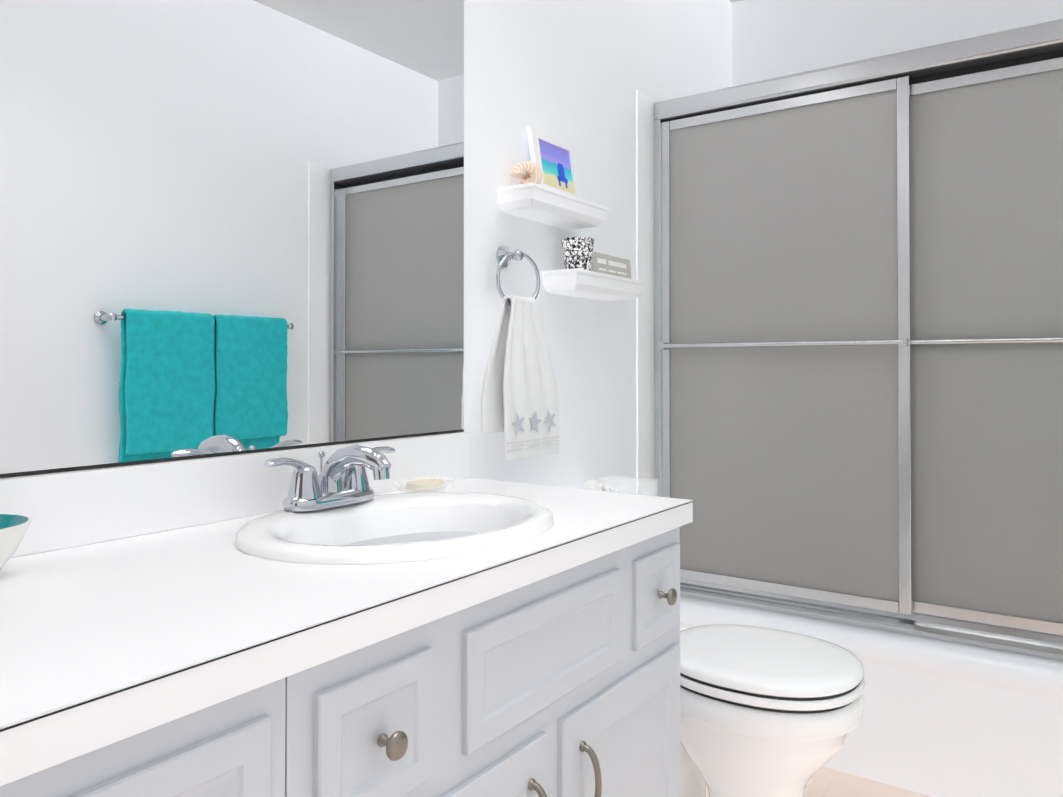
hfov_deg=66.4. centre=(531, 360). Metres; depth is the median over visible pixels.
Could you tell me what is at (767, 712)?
toilet
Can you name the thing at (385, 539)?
sink
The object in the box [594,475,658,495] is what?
glass box
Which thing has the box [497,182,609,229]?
shelf
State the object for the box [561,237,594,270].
patterned cup
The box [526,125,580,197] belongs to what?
picture frame
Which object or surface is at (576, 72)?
wall
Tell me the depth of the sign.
2.24 m
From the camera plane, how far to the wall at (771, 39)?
2.91 m
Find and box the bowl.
[0,514,31,569]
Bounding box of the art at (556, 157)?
[539,139,573,193]
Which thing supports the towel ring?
attached to the wall at (576, 72)
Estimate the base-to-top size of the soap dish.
0.026 m
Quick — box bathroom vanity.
[0,512,692,796]
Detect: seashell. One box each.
[511,161,541,184]
[584,479,616,491]
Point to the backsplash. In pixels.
(65, 509)
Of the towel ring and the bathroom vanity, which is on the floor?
the bathroom vanity
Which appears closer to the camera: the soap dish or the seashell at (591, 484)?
the soap dish
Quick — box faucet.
[252,442,399,507]
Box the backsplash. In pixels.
[0,432,468,555]
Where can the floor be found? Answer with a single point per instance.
(825, 782)
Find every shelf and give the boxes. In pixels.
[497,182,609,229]
[542,268,643,300]
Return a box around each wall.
[0,0,731,493]
[732,0,1062,86]
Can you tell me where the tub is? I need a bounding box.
[680,595,1062,796]
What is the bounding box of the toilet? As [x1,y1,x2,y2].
[680,623,864,796]
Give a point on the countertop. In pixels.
(96, 635)
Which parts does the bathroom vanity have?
drawer, drawer, knob, door, handle, handle, door, drawer, knob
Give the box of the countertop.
[0,476,692,763]
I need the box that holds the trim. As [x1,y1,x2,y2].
[636,90,654,495]
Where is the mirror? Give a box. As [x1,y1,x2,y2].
[0,0,463,477]
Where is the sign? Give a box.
[591,252,631,278]
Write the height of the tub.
0.380 m
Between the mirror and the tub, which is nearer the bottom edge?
the tub
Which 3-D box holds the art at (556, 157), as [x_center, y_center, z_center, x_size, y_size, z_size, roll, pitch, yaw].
[0.059,-0.489,2.063,0.026,0.118,0.146,0,-1,35]
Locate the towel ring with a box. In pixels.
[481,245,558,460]
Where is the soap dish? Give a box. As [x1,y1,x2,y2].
[393,476,453,492]
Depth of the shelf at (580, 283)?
2.09 m
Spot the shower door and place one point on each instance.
(858, 341)
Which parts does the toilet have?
bowl, seat lid, seat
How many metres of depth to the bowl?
0.91 m
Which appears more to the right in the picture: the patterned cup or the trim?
the trim
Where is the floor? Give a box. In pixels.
[706,767,932,796]
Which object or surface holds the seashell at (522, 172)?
on the shelf at (540, 203)
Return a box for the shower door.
[654,19,1062,659]

